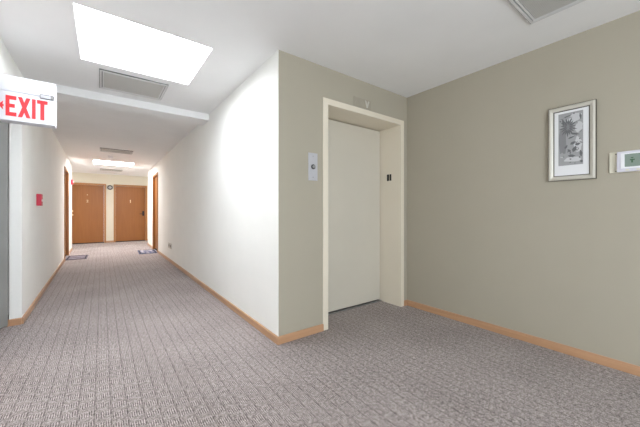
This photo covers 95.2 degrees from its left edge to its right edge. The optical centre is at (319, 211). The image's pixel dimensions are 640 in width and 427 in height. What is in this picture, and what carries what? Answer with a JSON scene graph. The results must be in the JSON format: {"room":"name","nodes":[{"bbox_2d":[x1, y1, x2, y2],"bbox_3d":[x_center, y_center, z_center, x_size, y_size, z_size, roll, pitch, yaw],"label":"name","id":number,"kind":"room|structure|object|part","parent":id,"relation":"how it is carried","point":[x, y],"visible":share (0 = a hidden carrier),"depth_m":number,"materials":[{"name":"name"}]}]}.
{"room":"apartment building hallway","nodes":[
{"label":"apartment building hallway","id":0,"kind":"room"},
{"bbox_2d":[8,123,8,314],"bbox_3d":[-3.193,-0.127,2.046,1.230,2.453,2.100,0,0,-37],"label":"wall","id":1,"kind":"structure","parent":0,"point":[8,123],"depth_m":3.13,"materials":[{"name":"white paint"}]},
{"bbox_2d":[0,38,21,77],"bbox_3d":[-1.006,-0.127,0.218,0.087,2.453,6.552,0,0,-37],"label":"wall","id":2,"kind":"structure","parent":0,"point":[8,66],"depth_m":2.41,"materials":[{"name":"white paint"}]},
{"bbox_2d":[0,121,7,327],"bbox_3d":[-2.939,0.044,2.358,0.112,2.088,0.916,0,0,-5],"label":"door","id":3,"kind":"structure","parent":2,"relation":"in","point":[3,126],"depth_m":2.75,"materials":[{"name":"white paint"}]},
{"bbox_2d":[7,318,21,326],"bbox_3d":[-2.965,1.068,2.834,0.097,0.064,0.013,0,0,-37],"label":"baseboard","id":4,"kind":"structure","parent":2,"relation":"attached to","point":[17,321],"depth_m":2.83,"materials":[{"name":"brown wood"}]},
{"bbox_2d":[0,73,56,128],"bbox_3d":[-2.321,-0.875,2.325,0.324,0.350,0.118,0,0,-37],"label":"exit sign","id":5,"kind":"object","parent":2,"relation":"attached to","point":[23,101],"visible":1,"depth_m":2.29,"materials":[{"name":"white plastic"}]},
{"bbox_2d":[9,76,71,318],"bbox_3d":[-5.131,-0.127,5.684,0.088,2.453,7.150,0,0,-37],"label":"wall","id":6,"kind":"structure","parent":0,"point":[37,159],"depth_m":3.40,"materials":[{"name":"white paint"}]},
{"bbox_2d":[36,194,42,205],"bbox_3d":[-3.462,-0.150,3.611,0.054,0.144,0.120,0,0,-37],"label":"fire alarm","id":7,"kind":"object","parent":6,"relation":"attached to","point":[39,197],"visible":1,"depth_m":3.56,"materials":[{"name":"red plastic"}]},
{"bbox_2d":[22,247,72,323],"bbox_3d":[-5.092,1.068,5.714,0.013,0.064,7.150,0,0,-37],"label":"baseboard","id":8,"kind":"structure","parent":6,"relation":"attached to","point":[29,310],"depth_m":3.73,"materials":[{"name":"brown wood"}]},
{"bbox_2d":[64,166,68,257],"bbox_3d":[-6.103,0.036,6.961,0.116,2.127,1.094,0,0,-37],"label":"door","id":9,"kind":"structure","parent":6,"relation":"in","point":[66,172],"depth_m":7.36,"materials":[{"name":"brown wood"}]},
{"bbox_2d":[72,172,147,240],"bbox_3d":[-7.506,-0.127,10.682,5.350,2.453,0.100,0,0,-37],"label":"wall","id":10,"kind":"structure","parent":0,"point":[107,179],"depth_m":10.56,"materials":[{"name":"beige paint"}]},
{"bbox_2d":[72,182,105,243],"bbox_3d":[-8.126,0.046,10.201,1.054,2.107,0.129,0,0,-37],"label":"door","id":11,"kind":"structure","parent":10,"relation":"in","point":[88,199],"depth_m":10.23,"materials":[{"name":"brown wood"}]},
{"bbox_2d":[114,184,146,241],"bbox_3d":[-7.107,0.046,10.967,1.054,2.107,0.121,0,0,-37],"label":"door","id":12,"kind":"structure","parent":10,"relation":"in","point":[130,201],"depth_m":10.96,"materials":[{"name":"brown wood"}]},
{"bbox_2d":[148,50,278,335],"bbox_3d":[-3.022,-0.127,6.140,0.101,2.453,9.143,0,0,-36],"label":"wall","id":13,"kind":"structure","parent":0,"point":[218,187],"depth_m":3.30,"materials":[{"name":"white paint"}]},
{"bbox_2d":[152,172,157,252],"bbox_3d":[-4.645,0.011,8.327,0.116,2.177,1.014,0,0,-36],"label":"door","id":14,"kind":"structure","parent":13,"relation":"in","point":[155,176],"depth_m":8.62,"materials":[{"name":"brown wood"}]},
{"bbox_2d":[147,243,278,344],"bbox_3d":[-3.063,1.068,6.102,0.013,0.064,9.156,0,0,-36],"label":"baseboard","id":15,"kind":"structure","parent":13,"relation":"attached to","point":[250,320],"depth_m":3.28,"materials":[{"name":"brown wood"}]},
{"bbox_2d":[0,241,639,426],"bbox_3d":[-2.840,1.140,4.431,5.350,0.080,15.800,0,0,-37],"label":"floor","id":16,"kind":"structure","parent":0,"point":[120,336],"depth_m":2.01,"materials":[{"name":"carpet"}]},
{"bbox_2d":[65,255,87,259],"bbox_3d":[-5.862,1.095,7.054,0.400,0.009,0.800,0,0,-36],"label":"doormat","id":17,"kind":"object","parent":16,"relation":"on","point":[76,257],"visible":0.94,"depth_m":7.01,"materials":[{"name":"grey fabric"}]},
{"bbox_2d":[137,249,156,253],"bbox_3d":[-4.774,1.095,8.067,0.420,0.010,0.860,0,0,-35],"label":"doormat","id":18,"kind":"object","parent":16,"relation":"on","point":[152,250],"visible":1,"depth_m":8.07,"materials":[{"name":"grey fabric"}]},
{"bbox_2d":[0,0,639,176],"bbox_3d":[-2.840,-1.403,4.431,5.350,0.100,15.800,0,0,-37],"label":"ceiling","id":19,"kind":"structure","parent":0,"point":[406,48],"depth_m":2.36,"materials":[{"name":"paint"}]},
{"bbox_2d":[100,169,121,171],"bbox_3d":[-6.741,-1.346,9.431,0.580,0.014,0.420,0,0,-37],"label":"ceiling vent","id":20,"kind":"object","parent":19,"relation":"in","point":[100,169],"visible":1,"depth_m":9.46,"materials":[{"name":"paint"}]},
{"bbox_2d":[94,160,132,165],"bbox_3d":[-5.774,-1.493,8.182,0.945,0.220,0.820,0,0,-37],"label":"skylight","id":21,"kind":"object","parent":19,"relation":"attached to","point":[95,161],"visible":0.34,"depth_m":8.33,"materials":[{"name":"white paint"}]},
{"bbox_2d":[100,148,132,154],"bbox_3d":[-4.511,-1.346,6.478,0.590,0.014,0.420,0,0,-37],"label":"ceiling vent","id":22,"kind":"object","parent":19,"relation":"in","point":[101,149],"visible":1,"depth_m":6.48,"materials":[{"name":"metal"}]},
{"bbox_2d":[102,149,130,153],"bbox_3d":[-4.511,-1.349,6.478,0.514,0.008,0.344,0,0,-37],"label":"grille","id":23,"kind":"object","parent":22,"relation":"attached to","point":[103,150],"depth_m":6.49,"materials":[{"name":"white metal"}]},
{"bbox_2d":[55,84,208,124],"bbox_3d":[-2.348,-1.310,3.607,1.818,0.087,0.290,0,0,-37],"label":"beam","id":24,"kind":"structure","parent":19,"relation":"attached to","point":[64,93],"depth_m":3.53,"materials":[{"name":"paint"}]},
{"bbox_2d":[99,68,168,99],"bbox_3d":[-1.996,-1.346,3.130,0.589,0.014,0.510,0,0,-37],"label":"ceiling vent","id":25,"kind":"object","parent":19,"relation":"in","point":[109,80],"visible":1,"depth_m":3.10,"materials":[{"name":"metal"}]},
{"bbox_2d":[104,72,163,97],"bbox_3d":[-1.996,-1.349,3.130,0.513,0.008,0.434,0,0,-37],"label":"grille","id":26,"kind":"object","parent":25,"relation":"attached to","point":[114,82],"depth_m":3.13,"materials":[{"name":"white metal"}]},
{"bbox_2d":[75,4,205,74],"bbox_3d":[-1.500,-1.528,2.499,0.925,0.149,0.900,0,0,-37],"label":"skylight","id":27,"kind":"object","parent":19,"relation":"attached to","point":[100,32],"visible":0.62,"depth_m":2.67,"materials":[{"name":"white paint"}]},
{"bbox_2d":[508,0,585,23],"bbox_3d":[1.425,-1.346,1.708,0.588,0.014,0.512,0,0,-37],"label":"ceiling vent","id":28,"kind":"object","parent":19,"relation":"in","point":[533,11],"visible":1,"depth_m":1.92,"materials":[{"name":"metal"}]},
{"bbox_2d":[519,0,576,18],"bbox_3d":[1.425,-1.349,1.708,0.512,0.008,0.436,0,0,-37],"label":"grille","id":29,"kind":"object","parent":28,"relation":"attached to","point":[533,9],"depth_m":1.91,"materials":[{"name":"white metal"}]},
{"bbox_2d":[279,50,406,335],"bbox_3d":[0.284,-0.127,3.113,1.821,2.453,0.340,0,0,-37],"label":"wall","id":30,"kind":"structure","parent":0,"point":[303,84],"depth_m":2.58,"materials":[{"name":"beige paint"}]},
{"bbox_2d":[308,152,317,180],"bbox_3d":[-0.060,-0.408,2.633,0.100,0.248,0.019,0,0,-37],"label":"panel","id":31,"kind":"object","parent":30,"relation":"attached to","point":[312,157],"visible":1,"depth_m":2.63,"materials":[{"name":"metal"}]},
{"bbox_2d":[277,300,406,344],"bbox_3d":[0.339,1.068,2.934,1.730,0.064,0.013,0,0,-37],"label":"baseboard","id":32,"kind":"structure","parent":30,"relation":"attached to","point":[292,336],"depth_m":2.55,"materials":[{"name":"brown wood"}]},
{"bbox_2d":[354,96,370,109],"bbox_3d":[0.439,-1.122,3.010,0.245,0.090,0.010,0,0,-37],"label":"lantern","id":33,"kind":"object","parent":30,"relation":"attached to","point":[359,102],"visible":1,"depth_m":3.01,"materials":[{"name":"beige"}]},
{"bbox_2d":[323,97,403,329],"bbox_3d":[0.399,0.018,3.200,1.188,2.164,0.358,0,0,-37],"label":"elevator door","id":34,"kind":"structure","parent":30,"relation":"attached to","point":[363,150],"depth_m":3.38,"materials":[{"name":"metal"}]},
{"bbox_3d":[0.308,0.040,3.318,1.062,2.076,0.030,0,0,-37],"label":"door panel","id":35,"kind":"part","parent":34,"relation":"part of","materials":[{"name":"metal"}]},
{"bbox_3d":[0.317,1.095,3.313,1.072,0.011,0.051,0,0,-37],"label":"sill","id":36,"kind":"part","parent":34,"relation":"part of","materials":[{"name":"metal"}]},
{"bbox_2d":[407,10,639,365],"bbox_3d":[2.461,-0.127,1.622,0.100,2.453,4.655,0,0,-37],"label":"wall","id":37,"kind":"structure","parent":0,"point":[490,239],"depth_m":2.45,"materials":[{"name":"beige paint"}]},
{"bbox_2d":[407,300,639,376],"bbox_3d":[2.419,1.068,1.583,0.013,0.064,4.643,0,0,-37],"label":"baseboard","id":38,"kind":"structure","parent":37,"relation":"attached to","point":[629,368],"depth_m":2.40,"materials":[{"name":"brown wood"}]},
{"bbox_2d":[548,99,596,181],"bbox_3d":[1.922,-0.532,2.235,0.029,0.578,0.285,0,0,-37],"label":"framed picture","id":39,"kind":"object","parent":37,"relation":"attached to","point":[572,129],"visible":1,"depth_m":2.22,"materials":[{"name":"silver metal"}]},
{"bbox_2d":[558,110,582,165],"bbox_3d":[1.919,-0.562,2.238,0.002,0.404,0.147,0,0,-37],"label":"print","id":40,"kind":"object","parent":39,"relation":"attached to","point":[570,122],"depth_m":2.24},
{"bbox_2d":[609,149,639,172],"bbox_3d":[2.116,-0.346,1.969,0.038,0.146,0.240,0,0,-37],"label":"wall thermostat","id":41,"kind":"object","parent":37,"relation":"attached to","point":[624,161],"visible":1,"depth_m":1.99,"materials":[{"name":"beige plastic"}]}
]}

